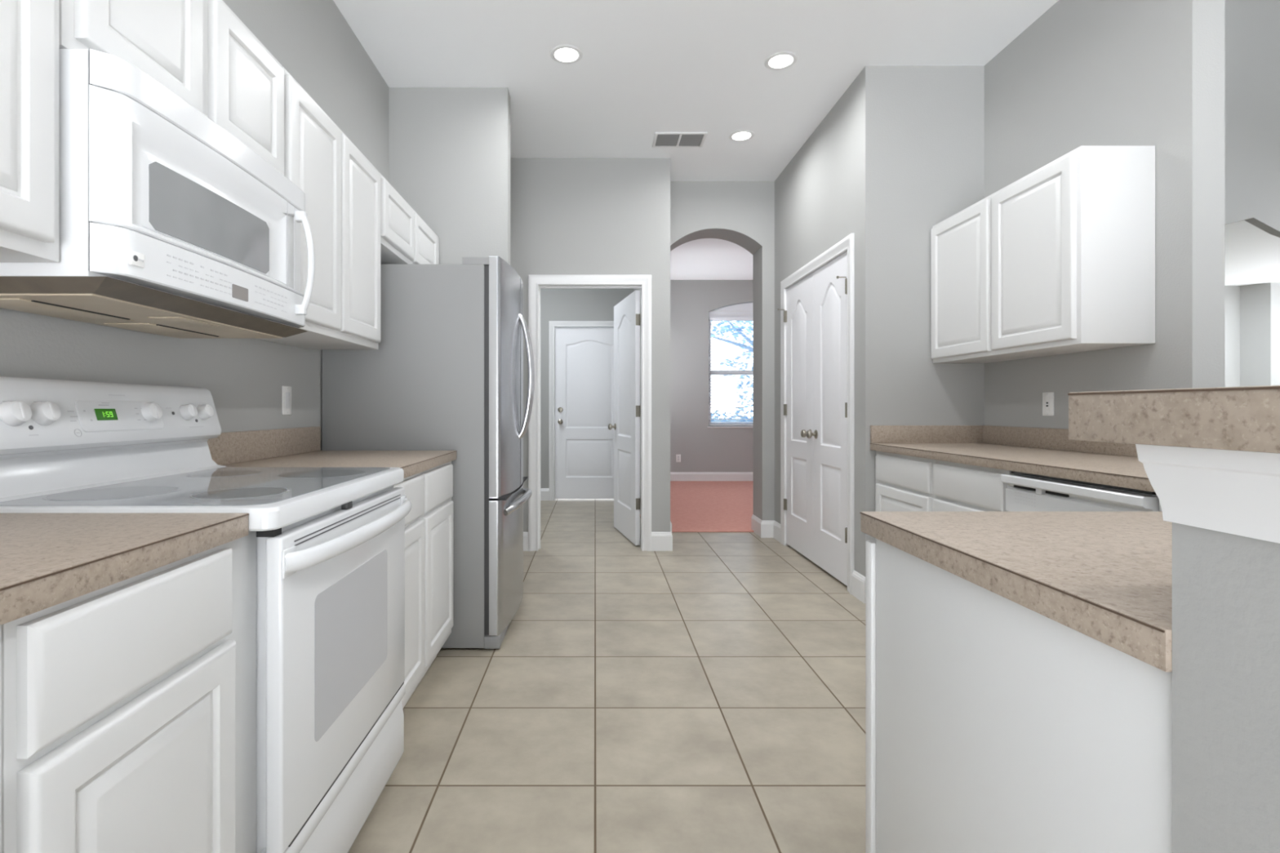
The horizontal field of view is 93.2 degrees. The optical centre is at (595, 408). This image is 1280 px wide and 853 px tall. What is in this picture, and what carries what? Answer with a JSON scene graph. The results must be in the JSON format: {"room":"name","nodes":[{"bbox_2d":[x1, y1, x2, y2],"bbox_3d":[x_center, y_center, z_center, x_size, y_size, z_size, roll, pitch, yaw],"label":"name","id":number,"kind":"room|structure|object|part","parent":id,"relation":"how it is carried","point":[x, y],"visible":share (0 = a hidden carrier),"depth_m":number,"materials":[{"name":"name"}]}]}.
{"room":"kitchen","nodes":[
{"label":"kitchen","id":0,"kind":"room"},
{"bbox_2d":[0,0,388,450],"bbox_3d":[-1.310,-0.424,0.591,0.120,3.048,6.381,0,0,0],"label":"wall","id":1,"kind":"structure","parent":0,"point":[312,40],"depth_m":2.24,"materials":[{"name":"grey paint"}]},
{"bbox_2d":[0,0,59,262],"bbox_3d":[-1.087,-0.647,0.713,0.323,0.779,0.706,0,0,0],"label":"upper cabinet","id":2,"kind":"object","parent":1,"relation":"attached to","point":[29,29],"visible":1,"depth_m":0.99,"materials":[{"name":"white paint"}]},
{"bbox_2d":[59,0,284,175],"bbox_3d":[-1.087,-0.841,1.447,0.323,0.392,0.754,0,0,0],"label":"upper cabinet","id":3,"kind":"object","parent":1,"relation":"attached to","point":[201,51],"visible":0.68,"depth_m":1.41,"materials":[{"name":"white paint"}]},
{"bbox_3d":[-0.935,-0.844,1.264,0.020,0.342,0.336,0,0,0],"label":"door","id":4,"kind":"part","parent":3,"relation":"part of","materials":[{"name":"white paint"}]},
{"bbox_2d":[0,48,315,337],"bbox_3d":[-1.025,-0.422,1.447,0.445,0.433,0.754,0,0,0],"label":"microwave","id":5,"kind":"object","parent":3,"relation":"attached to","point":[171,225],"visible":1,"depth_m":1.22,"materials":[{"name":"white plastic"}]},
{"bbox_3d":[-1.076,-0.210,1.447,0.304,0.004,0.674,0,0,0],"label":"plate","id":6,"kind":"part","parent":5,"relation":"part of","materials":[{"name":"beige metal"}]},
{"bbox_3d":[-0.871,-0.454,1.447,0.053,0.242,0.754,0,0,0],"label":"door","id":7,"kind":"part","parent":5,"relation":"part of","materials":[{"name":"white plastic"}]},
{"bbox_3d":[-0.871,-0.287,1.447,0.053,0.087,0.754,0,0,0],"label":"control panel","id":8,"kind":"part","parent":5,"relation":"part of","materials":[{"name":"white plastic"}]},
{"bbox_2d":[167,254,231,294],"bbox_3d":[-0.847,-0.286,1.301,0.003,0.042,0.203,0,0,2],"label":"print","id":9,"kind":"object","parent":5,"relation":"attached to","point":[187,271],"depth_m":1.29,"materials":[{"name":"grey"}]},
{"bbox_3d":[-0.856,-0.417,1.374,0.007,0.134,0.416,0,0,1],"label":"door glass","id":10,"kind":"part","parent":5,"relation":"part of","materials":[{"name":"grey glass"}]},
{"bbox_2d":[255,285,287,312],"bbox_3d":[-0.847,-0.286,1.581,0.002,0.042,0.163,0,0,-2],"label":"print","id":11,"kind":"object","parent":5,"relation":"attached to","point":[269,299],"depth_m":1.58,"materials":[{"name":"grey"}]},
{"bbox_3d":[-0.829,-0.416,1.725,0.054,0.296,0.025,0,0,0],"label":"handle","id":12,"kind":"part","parent":5,"relation":"part of","materials":[{"name":"white plastic"}]},
{"bbox_3d":[-0.935,-0.844,1.639,0.020,0.342,0.330,0,0,0],"label":"door","id":13,"kind":"part","parent":3,"relation":"part of","materials":[{"name":"white paint"}]},
{"bbox_2d":[207,426,320,465],"bbox_3d":[-1.238,0.133,2.276,0.020,0.107,0.854,0,0,0],"label":"backsplash","id":14,"kind":"structure","parent":1,"relation":"attached to","point":[229,447],"depth_m":2.23,"materials":[{"name":"beige laminate"}]},
{"bbox_2d":[281,386,291,414],"bbox_3d":[-1.246,-0.034,2.442,0.008,0.115,0.070,0,0,0],"label":"light switch","id":15,"kind":"object","parent":1,"relation":"attached to","point":[286,390],"visible":1,"depth_m":2.43,"materials":[{"name":"white plastic"}]},
{"bbox_2d":[253,66,380,349],"bbox_3d":[-1.087,-0.647,2.231,0.323,0.779,0.806,0,0,0],"label":"upper cabinet","id":16,"kind":"object","parent":1,"relation":"attached to","point":[341,188],"visible":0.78,"depth_m":2.17,"materials":[{"name":"white paint"}]},
{"bbox_3d":[-0.935,-0.650,2.023,0.020,0.729,0.374,0,0,0],"label":"door","id":17,"kind":"part","parent":16,"relation":"part of","materials":[{"name":"white paint"}]},
{"bbox_3d":[-0.935,-0.650,2.419,0.020,0.729,0.390,0,0,0],"label":"door","id":18,"kind":"part","parent":16,"relation":"part of","materials":[{"name":"white paint"}]},
{"bbox_2d":[378,172,439,264],"bbox_3d":[-1.087,-0.884,3.147,0.323,0.305,1.017,0,0,0],"label":"upper cabinet","id":19,"kind":"object","parent":1,"relation":"attached to","point":[406,238],"visible":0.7,"depth_m":2.94,"materials":[{"name":"white paint"}]},
{"bbox_3d":[-0.935,-0.887,2.877,0.020,0.255,0.443,0,0,0],"label":"door","id":20,"kind":"part","parent":19,"relation":"part of","materials":[{"name":"white paint"}]},
{"bbox_3d":[-0.935,-0.887,3.335,0.020,0.255,0.442,0,0,0],"label":"door","id":21,"kind":"part","parent":19,"relation":"part of","materials":[{"name":"white paint"}]},
{"bbox_2d":[388,87,510,265],"bbox_3d":[-0.890,-0.424,3.721,0.720,3.048,0.120,0,0,0],"label":"wall","id":22,"kind":"structure","parent":0,"point":[449,148],"depth_m":3.66,"materials":[{"name":"grey paint"}]},
{"bbox_2d":[540,288,633,488],"bbox_3d":[-0.568,-0.424,7.330,2.064,3.048,0.140,0,0,0],"label":"wall","id":23,"kind":"structure","parent":0,"point":[556,304],"depth_m":7.26,"materials":[{"name":"grey paint"}]},
{"bbox_2d":[540,488,549,500],"bbox_3d":[-0.568,1.028,7.253,2.064,0.145,0.015,0,0,0],"label":"baseboard","id":24,"kind":"structure","parent":23,"relation":"attached to","point":[544,492],"depth_m":7.25,"materials":[{"name":"white wood"}]},
{"bbox_2d":[549,320,613,500],"bbox_3d":[-0.070,0.023,7.320,0.966,2.154,0.160,0,0,0],"label":"door frame","id":25,"kind":"structure","parent":23,"relation":"attached to","point":[553,324],"depth_m":7.25,"materials":[{"name":"white wood"}]},
{"bbox_2d":[555,327,613,498],"bbox_3d":[-0.070,0.052,7.268,0.830,2.065,0.112,0,0,0],"label":"door","id":26,"kind":"structure","parent":23,"relation":"in","point":[584,356],"depth_m":7.28,"materials":[{"name":"white paint"}]},
{"bbox_3d":[-0.419,0.155,7.246,0.062,0.062,0.068,0,0,0],"label":"knob","id":27,"kind":"part","parent":26,"relation":"part of","materials":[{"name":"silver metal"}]},
{"bbox_2d":[510,158,670,532],"bbox_3d":[-0.508,-0.424,4.750,2.184,3.048,0.120,0,0,0],"label":"wall","id":28,"kind":"structure","parent":0,"point":[569,216],"depth_m":4.69,"materials":[{"name":"grey paint"}]},
{"bbox_2d":[528,275,651,551],"bbox_3d":[-0.041,0.032,4.740,0.954,2.137,0.140,0,0,0],"label":"door frame","id":29,"kind":"structure","parent":28,"relation":"attached to","point":[535,282],"depth_m":4.68,"materials":[{"name":"white wood"}]},
{"bbox_2d":[523,520,672,551],"bbox_3d":[0.018,1.028,5.072,1.275,0.145,0.795,0,0,0],"label":"baseboard","id":30,"kind":"structure","parent":28,"relation":"attached to","point":[660,541],"depth_m":4.67,"materials":[{"name":"white wood"}]},
{"bbox_2d":[608,290,640,545],"bbox_3d":[0.237,0.070,5.198,0.112,2.035,0.802,0,0,-11],"label":"door","id":31,"kind":"structure","parent":28,"relation":"in","point":[627,316],"depth_m":5.06,"materials":[{"name":"white paint"}]},
{"bbox_3d":[0.151,0.163,5.524,0.068,0.062,0.062,0,0,-11],"label":"knob","id":32,"kind":"part","parent":31,"relation":"part of","materials":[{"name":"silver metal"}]},
{"bbox_2d":[347,480,866,852],"bbox_3d":[5.400,1.144,3.800,14.200,0.112,12.800,0,0,0],"label":"floor","id":33,"kind":"structure","parent":0,"point":[707,694],"depth_m":2.21,"materials":[{"name":"beige tile"}]},
{"bbox_2d":[0,625,1,852],"bbox_3d":[-0.934,0.663,0.376,0.628,0.874,0.552,0,0,0],"label":"base cabinet","id":34,"kind":"object","parent":33,"relation":"on","point":[0,625],"visible":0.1,"depth_m":0.65,"materials":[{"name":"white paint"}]},
{"bbox_2d":[0,512,248,625],"bbox_3d":[-0.933,0.153,0.581,0.629,0.145,1.001,0,0,0],"label":"countertop","id":35,"kind":"structure","parent":34,"relation":"on","point":[47,560],"depth_m":0.84,"materials":[{"name":"beige laminate"}]},
{"bbox_2d":[1,531,256,852],"bbox_3d":[-0.934,0.663,0.898,0.628,0.874,0.488,0,0,0],"label":"base cabinet","id":36,"kind":"object","parent":33,"relation":"on","point":[129,705],"visible":0.79,"depth_m":0.82,"materials":[{"name":"white paint"}]},
{"bbox_3d":[-0.630,0.314,0.856,0.020,0.147,0.375,0,0,0],"label":"drawer","id":37,"kind":"part","parent":36,"relation":"part of","materials":[{"name":"white paint"}]},
{"bbox_3d":[-0.630,0.678,0.859,0.020,0.552,0.382,0,0,0],"label":"door","id":38,"kind":"part","parent":36,"relation":"part of","materials":[{"name":"white paint"}]},
{"bbox_2d":[0,376,411,852],"bbox_3d":[-0.882,0.517,1.465,0.728,1.166,0.760,0,0,0],"label":"range","id":39,"kind":"object","parent":33,"relation":"on","point":[331,540],"visible":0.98,"depth_m":1.33,"materials":[{"name":"white metal"}]},
{"bbox_3d":[-1.143,0.009,1.193,0.036,0.050,0.051,0,0,0],"label":"knob","id":40,"kind":"part","parent":39,"relation":"part of","materials":[{"name":"white plastic"}]},
{"bbox_3d":[-1.143,0.009,1.258,0.036,0.050,0.051,0,0,0],"label":"knob","id":41,"kind":"part","parent":39,"relation":"part of","materials":[{"name":"white plastic"}]},
{"bbox_2d":[93,408,118,420],"bbox_3d":[-1.149,0.013,1.420,0.009,0.027,0.060,0,0,0],"label":"clock","id":42,"kind":"object","parent":39,"relation":"on","point":[99,414],"depth_m":1.42,"materials":[{"name":"green"}]},
{"bbox_3d":[-1.008,0.176,1.270,0.216,0.001,0.216,0,0,0],"label":"burner","id":43,"kind":"part","parent":39,"relation":"part of","materials":[{"name":"grey glass"}]},
{"bbox_3d":[-1.185,0.056,1.465,0.123,0.243,0.756,0,0,0],"label":"control panel","id":44,"kind":"part","parent":39,"relation":"part of","materials":[{"name":"white ceramic"}]},
{"bbox_3d":[-1.143,0.009,1.558,0.036,0.052,0.052,0,0,0],"label":"knob","id":45,"kind":"part","parent":39,"relation":"part of","materials":[{"name":"white plastic"}]},
{"bbox_3d":[-1.143,0.009,1.700,0.035,0.045,0.044,0,0,0],"label":"knob","id":46,"kind":"part","parent":39,"relation":"part of","materials":[{"name":"white plastic"}]},
{"bbox_3d":[-0.879,0.177,1.465,0.547,0.001,0.720,0,0,0],"label":"glass","id":47,"kind":"part","parent":39,"relation":"part of","materials":[{"name":"white glass"}]},
{"bbox_2d":[0,467,404,531],"bbox_3d":[-0.878,0.199,1.465,0.600,0.042,0.760,0,0,0],"label":"cooktop","id":48,"kind":"object","parent":39,"relation":"in","point":[274,499],"depth_m":1.28,"materials":[{"name":"white glass"}]},
{"bbox_3d":[-1.143,0.009,1.773,0.035,0.045,0.044,0,0,0],"label":"knob","id":49,"kind":"part","parent":39,"relation":"part of","materials":[{"name":"white plastic"}]},
{"bbox_3d":[-1.008,0.176,1.650,0.170,0.001,0.170,0,0,0],"label":"burner","id":50,"kind":"part","parent":39,"relation":"part of","materials":[{"name":"grey"}]},
{"bbox_3d":[-0.743,0.176,1.270,0.170,0.001,0.170,0,0,0],"label":"burner","id":51,"kind":"part","parent":39,"relation":"part of","materials":[{"name":"grey glass"}]},
{"bbox_3d":[-0.577,0.288,1.139,0.006,0.053,0.048,0,0,0],"label":"handle","id":52,"kind":"part","parent":39,"relation":"part of","materials":[{"name":"metal"}]},
{"bbox_3d":[-0.743,0.176,1.650,0.216,0.001,0.216,0,0,0],"label":"burner","id":53,"kind":"part","parent":39,"relation":"part of","materials":[{"name":"grey glass"}]},
{"bbox_3d":[-0.603,0.944,1.481,0.050,0.222,0.712,0,0,0],"label":"storage drawer","id":54,"kind":"part","parent":39,"relation":"part of","materials":[{"name":"white metal"}]},
{"bbox_3d":[-0.594,0.533,1.476,0.032,0.590,0.722,0,0,0],"label":"oven door","id":55,"kind":"part","parent":39,"relation":"part of","materials":[{"name":"white metal"}]},
{"bbox_3d":[-0.554,0.288,1.476,0.073,0.037,0.724,0,0,0],"label":"handle","id":56,"kind":"part","parent":39,"relation":"part of","materials":[{"name":"white metal"}]},
{"bbox_3d":[-0.577,0.288,1.813,0.006,0.053,0.048,0,0,0],"label":"handle","id":57,"kind":"part","parent":39,"relation":"part of","materials":[{"name":"metal"}]},
{"bbox_2d":[393,461,453,709],"bbox_3d":[-0.934,0.663,2.271,0.628,0.874,0.838,0,0,0],"label":"base cabinet","id":58,"kind":"object","parent":33,"relation":"on","point":[428,524],"visible":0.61,"depth_m":2.24,"materials":[{"name":"white paint"}]},
{"bbox_2d":[207,426,457,478],"bbox_3d":[-0.933,0.152,2.276,0.629,0.147,0.854,0,0,0],"label":"countertop","id":59,"kind":"structure","parent":58,"relation":"on","point":[294,446],"depth_m":2.21,"materials":[{"name":"beige laminate"}]},
{"bbox_3d":[-0.630,0.314,2.037,0.020,0.147,0.338,0,0,0],"label":"drawer","id":60,"kind":"part","parent":58,"relation":"part of","materials":[{"name":"white paint"}]},
{"bbox_3d":[-0.630,0.678,2.037,0.020,0.552,0.338,0,0,0],"label":"door","id":61,"kind":"part","parent":58,"relation":"part of","materials":[{"name":"white paint"}]},
{"bbox_3d":[-0.630,0.314,2.437,0.020,0.147,0.416,0,0,0],"label":"drawer","id":62,"kind":"part","parent":58,"relation":"part of","materials":[{"name":"white paint"}]},
{"bbox_3d":[-0.630,0.678,2.438,0.020,0.552,0.419,0,0,0],"label":"door","id":63,"kind":"part","parent":58,"relation":"part of","materials":[{"name":"white paint"}]},
{"bbox_2d":[322,255,534,648],"bbox_3d":[-0.784,0.199,3.187,0.918,1.791,0.886,0,0,0],"label":"refrigerator","id":64,"kind":"object","parent":33,"relation":"on","point":[446,371],"visible":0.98,"depth_m":2.75,"materials":[{"name":"grey metal"}]},
{"bbox_3d":[-0.465,0.725,2.745,0.035,0.606,0.002,0,0,0],"label":"trim","id":65,"kind":"part","parent":64,"relation":"part of","materials":[{"name":"grey metal"}]},
{"bbox_3d":[-0.465,-0.145,2.745,0.035,1.094,0.002,0,0,0],"label":"trim","id":66,"kind":"part","parent":64,"relation":"part of","materials":[{"name":"grey metal"}]},
{"bbox_3d":[-0.439,-0.144,2.965,0.088,1.101,0.438,0,0,0],"label":"door","id":67,"kind":"part","parent":64,"relation":"part of","materials":[{"name":"silver metal"}]},
{"bbox_3d":[-0.439,0.725,3.188,0.088,0.614,0.883,0,0,0],"label":"freezer drawer","id":68,"kind":"part","parent":64,"relation":"part of","materials":[{"name":"silver metal"}]},
{"bbox_3d":[-0.391,0.471,3.188,0.104,0.070,0.697,0,0,0],"label":"handle","id":69,"kind":"part","parent":64,"relation":"part of","materials":[{"name":"silver metal"}]},
{"bbox_3d":[-0.439,-0.144,3.410,0.088,1.101,0.438,0,0,0],"label":"door","id":70,"kind":"part","parent":64,"relation":"part of","materials":[{"name":"silver metal"}]},
{"bbox_3d":[-0.367,-0.170,3.147,0.085,0.653,0.025,0,0,0],"label":"handle","id":71,"kind":"part","parent":64,"relation":"part of","materials":[{"name":"silver metal"}]},
{"bbox_3d":[-0.367,-0.170,3.228,0.085,0.653,0.025,0,0,0],"label":"handle","id":72,"kind":"part","parent":64,"relation":"part of","materials":[{"name":"silver metal"}]},
{"bbox_2d":[875,450,935,540],"bbox_3d":[1.889,0.666,3.127,0.638,0.867,0.603,0,0,0],"label":"base cabinet","id":73,"kind":"object","parent":33,"relation":"on","point":[903,482],"visible":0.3,"depth_m":3.08,"materials":[{"name":"white paint"}]},
{"bbox_3d":[1.580,0.327,3.118,0.020,0.146,0.535,0,0,0],"label":"drawer","id":74,"kind":"part","parent":73,"relation":"part of","materials":[{"name":"white paint"}]},
{"bbox_3d":[1.580,0.686,3.118,0.020,0.536,0.535,0,0,0],"label":"door","id":75,"kind":"part","parent":73,"relation":"part of","materials":[{"name":"white paint"}]},
{"bbox_2d":[933,459,1014,511],"bbox_3d":[1.889,0.666,2.571,0.638,0.867,0.506,0,0,0],"label":"base cabinet","id":76,"kind":"object","parent":33,"relation":"on","point":[957,486],"visible":0.18,"depth_m":2.56,"materials":[{"name":"white paint"}]},
{"bbox_3d":[1.580,0.686,2.574,0.020,0.536,0.477,0,0,0],"label":"door","id":77,"kind":"part","parent":76,"relation":"part of","materials":[{"name":"white paint"}]},
{"bbox_2d":[866,538,1172,852],"bbox_3d":[1.349,0.666,0.837,1.682,0.867,0.602,0,0,0],"label":"base cabinet","id":78,"kind":"object","parent":33,"relation":"on","point":[994,724],"visible":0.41,"depth_m":0.77,"materials":[{"name":"white paint"}]},
{"bbox_3d":[0.742,0.616,1.125,0.467,0.738,0.026,0,0,0],"label":"door","id":79,"kind":"part","parent":78,"relation":"part of","materials":[{"name":"white paint"}]},
{"bbox_2d":[859,511,1172,671],"bbox_3d":[1.355,0.213,0.839,1.706,0.038,0.614,0,0,0],"label":"countertop","id":80,"kind":"structure","parent":78,"relation":"on","point":[1106,577],"depth_m":0.80,"materials":[{"name":"beige laminate"}]},
{"bbox_2d":[1000,471,1159,511],"bbox_3d":[1.867,0.664,2.012,0.627,0.861,0.600,0,0,0],"label":"dishwasher","id":81,"kind":"object","parent":33,"relation":"on","point":[1024,492],"visible":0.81,"depth_m":2.01,"materials":[{"name":"white plastic"}]},
{"bbox_3d":[1.899,0.667,1.502,0.618,0.867,0.404,0,0,0],"label":"base cabinet","id":82,"kind":"object","parent":33,"relation":"on","visible":0},
{"bbox_2d":[870,425,1155,492],"bbox_3d":[1.883,0.163,2.289,0.649,0.139,2.280,0,0,0],"label":"countertop","id":83,"kind":"structure","parent":82,"relation":"on","point":[1044,451],"depth_m":2.74,"materials":[{"name":"beige laminate"}]},
{"bbox_2d":[633,288,640,515],"bbox_3d":[0.524,-0.424,6.055,0.120,3.048,2.490,0,0,0],"label":"wall","id":84,"kind":"structure","parent":0,"point":[633,289],"depth_m":6.20,"materials":[{"name":"grey paint"}]},
{"bbox_2d":[670,280,753,471],"bbox_3d":[2.425,-0.424,9.206,4.050,3.048,0.160,0,0,0],"label":"wall","id":85,"kind":"structure","parent":0,"point":[701,448],"depth_m":9.13,"materials":[{"name":"grey paint"}]},
{"bbox_2d":[675,454,680,462],"bbox_3d":[1.257,0.745,9.122,0.070,0.115,0.008,0,0,0],"label":"wall outlet","id":86,"kind":"object","parent":85,"relation":"attached to","point":[677,456],"visible":1,"depth_m":9.12,"materials":[{"name":"white plastic"}]},
{"bbox_2d":[670,471,753,480],"bbox_3d":[2.400,1.028,9.118,3.860,0.145,0.015,0,0,0],"label":"baseboard","id":87,"kind":"structure","parent":85,"relation":"attached to","point":[674,476],"depth_m":9.11,"materials":[{"name":"white wood"}]},
{"bbox_2d":[707,302,753,427],"bbox_3d":[2.508,-0.670,9.194,1.624,1.910,0.165,0,0,0],"label":"window","id":88,"kind":"structure","parent":85,"relation":"in","point":[709,322],"depth_m":9.22,"materials":[{"name":"white"}]},
{"bbox_3d":[2.508,0.275,9.164,1.624,0.020,0.105,0,0,0],"label":"sill","id":89,"kind":"part","parent":88,"relation":"part of","materials":[{"name":"white"}]},
{"bbox_2d":[708,302,753,425],"bbox_3d":[2.508,-0.680,9.171,1.560,1.866,0.060,0,0,0],"label":"window blind","id":90,"kind":"object","parent":88,"relation":"attached to","point":[742,312],"visible":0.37,"depth_m":9.16,"materials":[{"name":"white plastic"}]},
{"bbox_3d":[2.508,-0.557,9.171,1.226,1.585,0.054,0,0,0],"label":"ladder cord","id":91,"kind":"part","parent":90,"relation":"part of","materials":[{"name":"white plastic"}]},
{"bbox_3d":[2.508,0.243,9.171,1.556,0.020,0.050,0,0,0],"label":"rail","id":92,"kind":"part","parent":90,"relation":"part of","materials":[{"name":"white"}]},
{"bbox_2d":[670,181,774,520],"bbox_3d":[1.517,-0.424,5.320,1.866,3.048,0.300,0,0,0],"label":"wall","id":93,"kind":"structure","parent":0,"point":[740,213],"depth_m":5.17,"materials":[{"name":"grey paint"}]},
{"bbox_2d":[333,0,1279,285],"bbox_3d":[5.625,-2.013,3.800,14.750,0.130,12.800,0,0,0],"label":"ceiling","id":94,"kind":"structure","parent":0,"point":[646,68],"depth_m":3.40,"materials":[{"name":"white paint"}]},
{"bbox_2d":[550,44,582,64],"bbox_3d":[-0.158,-1.946,3.320,0.180,0.005,0.180,0,0,0],"label":"recessed light","id":95,"kind":"object","parent":94,"relation":"in","point":[562,54],"visible":1,"depth_m":3.31,"materials":[{"name":"white"}]},
{"bbox_2d":[652,132,707,147],"bbox_3d":[0.607,-1.943,4.364,0.370,0.010,0.230,0,0,0],"label":"ceiling vent","id":96,"kind":"object","parent":94,"relation":"in","point":[661,140],"visible":1,"depth_m":4.36,"materials":[{"name":"white metal"}]},
{"bbox_2d":[728,129,754,141],"bbox_3d":[1.044,-1.946,4.307,0.180,0.005,0.180,0,0,0],"label":"recessed light","id":97,"kind":"object","parent":94,"relation":"in","point":[742,135],"visible":1,"depth_m":4.30,"materials":[{"name":"white"}]},
{"bbox_2d":[764,51,797,70],"bbox_3d":[1.039,-1.946,3.381,0.180,0.005,0.180,0,0,0],"label":"recessed light","id":98,"kind":"object","parent":94,"relation":"in","point":[783,60],"visible":1,"depth_m":3.38,"materials":[{"name":"white"}]},
{"bbox_2d":[774,66,884,577],"bbox_3d":[1.590,-0.424,4.301,0.110,3.048,1.739,0,0,0],"label":"wall","id":99,"kind":"structure","parent":0,"point":[833,188],"depth_m":3.54,"materials":[{"name":"grey paint"}]},
{"bbox_2d":[751,514,780,542],"bbox_3d":[1.475,1.028,5.207,0.120,0.145,0.527,0,0,0],"label":"baseboard","id":100,"kind":"structure","parent":99,"relation":"attached to","point":[763,529],"depth_m":5.15,"materials":[{"name":"white wood"}]},
{"bbox_2d":[777,272,813,561],"bbox_3d":[1.520,0.060,4.565,0.108,2.044,0.605,0,0,0],"label":"door","id":101,"kind":"structure","parent":99,"relation":"in","point":[798,314],"depth_m":4.54,"materials":[{"name":"white paint"}]},
{"bbox_3d":[1.505,0.177,4.317,0.068,0.062,0.062,0,0,0],"label":"knob","id":102,"kind":"part","parent":101,"relation":"part of","materials":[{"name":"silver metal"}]},
{"bbox_2d":[780,233,853,594],"bbox_3d":[1.580,0.029,4.261,0.130,2.141,1.363,0,0,0],"label":"door frame","id":103,"kind":"structure","parent":99,"relation":"attached to","point":[846,244],"depth_m":3.71,"materials":[{"name":"white wood"}]},
{"bbox_2d":[805,251,847,586],"bbox_3d":[1.520,0.060,3.958,0.108,2.044,0.605,0,0,0],"label":"door","id":104,"kind":"structure","parent":99,"relation":"in","point":[829,434],"depth_m":3.95,"materials":[{"name":"white paint"}]},
{"bbox_3d":[1.505,0.177,4.205,0.068,0.062,0.062,0,0,0],"label":"knob","id":105,"kind":"part","parent":104,"relation":"part of","materials":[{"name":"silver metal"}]},
{"bbox_2d":[851,569,866,603],"bbox_3d":[1.542,1.028,3.498,0.045,0.145,0.164,0,0,0],"label":"baseboard","id":106,"kind":"structure","parent":99,"relation":"attached to","point":[858,580],"depth_m":3.49,"materials":[{"name":"white wood"}]},
{"bbox_2d":[884,66,984,425],"bbox_3d":[1.988,-0.424,3.486,0.685,3.048,0.110,0,0,0],"label":"wall","id":107,"kind":"structure","parent":0,"point":[935,115],"depth_m":3.43,"materials":[{"name":"grey paint"}]},
{"bbox_2d":[870,425,982,443],"bbox_3d":[1.874,0.144,3.419,0.628,0.101,0.020,0,0,0],"label":"backsplash","id":108,"kind":"structure","parent":107,"relation":"attached to","point":[878,433],"depth_m":3.41,"materials":[{"name":"beige laminate"}]},
{"bbox_2d":[984,0,1224,428],"bbox_3d":[2.270,-0.424,2.833,0.120,3.048,1.196,0,0,0],"label":"wall","id":109,"kind":"structure","parent":0,"point":[1085,73],"depth_m":2.47,"materials":[{"name":"grey paint"}]},
{"bbox_2d":[930,146,1155,363],"bbox_3d":[2.051,-0.647,2.905,0.313,0.779,1.049,0,0,0],"label":"upper cabinet","id":110,"kind":"object","parent":109,"relation":"attached to","point":[1060,259],"visible":1,"depth_m":2.51,"materials":[{"name":"white paint"}]},
{"bbox_3d":[1.905,-0.649,3.169,0.020,0.739,0.496,0,0,0],"label":"door","id":111,"kind":"part","parent":110,"relation":"part of","materials":[{"name":"white paint"}]},
{"bbox_3d":[1.905,-0.649,2.647,0.020,0.739,0.488,0,0,0],"label":"door","id":112,"kind":"part","parent":110,"relation":"part of","materials":[{"name":"white paint"}]},
{"bbox_2d":[1042,391,1053,416],"bbox_3d":[2.206,-0.023,2.943,0.008,0.115,0.070,0,0,0],"label":"wall outlet","id":113,"kind":"object","parent":109,"relation":"attached to","point":[1047,397],"visible":1,"depth_m":2.94,"materials":[{"name":"white plastic"}]},
{"bbox_2d":[982,425,1137,457],"bbox_3d":[2.198,0.144,2.289,0.020,0.101,2.280,0,0,0],"label":"backsplash","id":114,"kind":"structure","parent":109,"relation":"attached to","point":[1025,437],"depth_m":2.92,"materials":[{"name":"beige laminate"}]},
{"bbox_2d":[1172,522,1279,852],"bbox_3d":[1.854,0.567,1.323,2.692,1.066,1.825,0,0,0],"label":"wall","id":115,"kind":"structure","parent":0,"point":[1226,586],"depth_m":0.49,"materials":[{"name":"grey paint"}]},
{"bbox_2d":[1067,385,1279,453],"bbox_3d":[1.837,0.007,0.423,2.726,0.048,0.367,0,0,0],"label":"bar","id":116,"kind":"object","parent":115,"relation":"on","point":[1244,418],"visible":1,"depth_m":0.49,"materials":[{"name":"beige laminate"}]},
{"bbox_2d":[1135,444,1279,543],"bbox_3d":[1.845,0.066,0.471,2.709,0.067,0.156,0,0,0],"label":"crown molding","id":117,"kind":"structure","parent":115,"relation":"attached to","point":[1235,492],"depth_m":0.48,"materials":[{"name":"white wood"}]},
{"bbox_2d":[1224,0,1279,237],"bbox_3d":[7.675,-1.200,4.935,10.450,4.600,0.070,0,0,0],"label":"wall","id":118,"kind":"structure","parent":0,"point":[1251,27],"depth_m":4.90,"materials":[{"name":"grey paint"}]},
{"bbox_2d":[1224,282,1279,386],"bbox_3d":[8.750,-0.429,9.630,8.300,3.058,0.540,0,0,0],"label":"wall","id":119,"kind":"structure","parent":0,"point":[1251,312],"depth_m":9.51,"materials":[{"name":"grey paint"}]},
{"label":"outside","id":120,"kind":"structure","parent":0,"visible":0},
{"bbox_2d":[712,419,753,422],"bbox_3d":[10.000,1.300,44.648,60.000,0.100,70.704,0,0,0],"label":"ground","id":121,"kind":"structure","parent":120,"point":[718,420],"depth_m":63.52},
{"bbox_2d":[711,410,734,422],"bbox_3d":[2.339,0.644,11.993,1.182,1.224,0.853,0,0,0],"label":"shrub","id":122,"kind":"object","parent":121,"relation":"on","point":[716,411],"visible":0.02,"depth_m":11.95,"materials":[{"name":"blue plant"}]},
{"bbox_2d":[711,320,753,409],"bbox_3d":[4.383,-1.153,14.210,4.466,4.819,2.361,0,0,0],"label":"tree","id":123,"kind":"object","parent":121,"relation":"on","point":[722,331],"visible":0.21,"depth_m":14.21,"materials":[{"name":"blue plant"}]},
{"bbox_2d":[723,393,753,422],"bbox_3d":[3.320,0.471,12.580,1.336,1.593,1.070,0,0,0],"label":"shrub","id":124,"kind":"object","parent":121,"relation":"on","point":[736,411],"visible":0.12,"depth_m":12.51,"materials":[{"name":"blue plant"}]}
]}

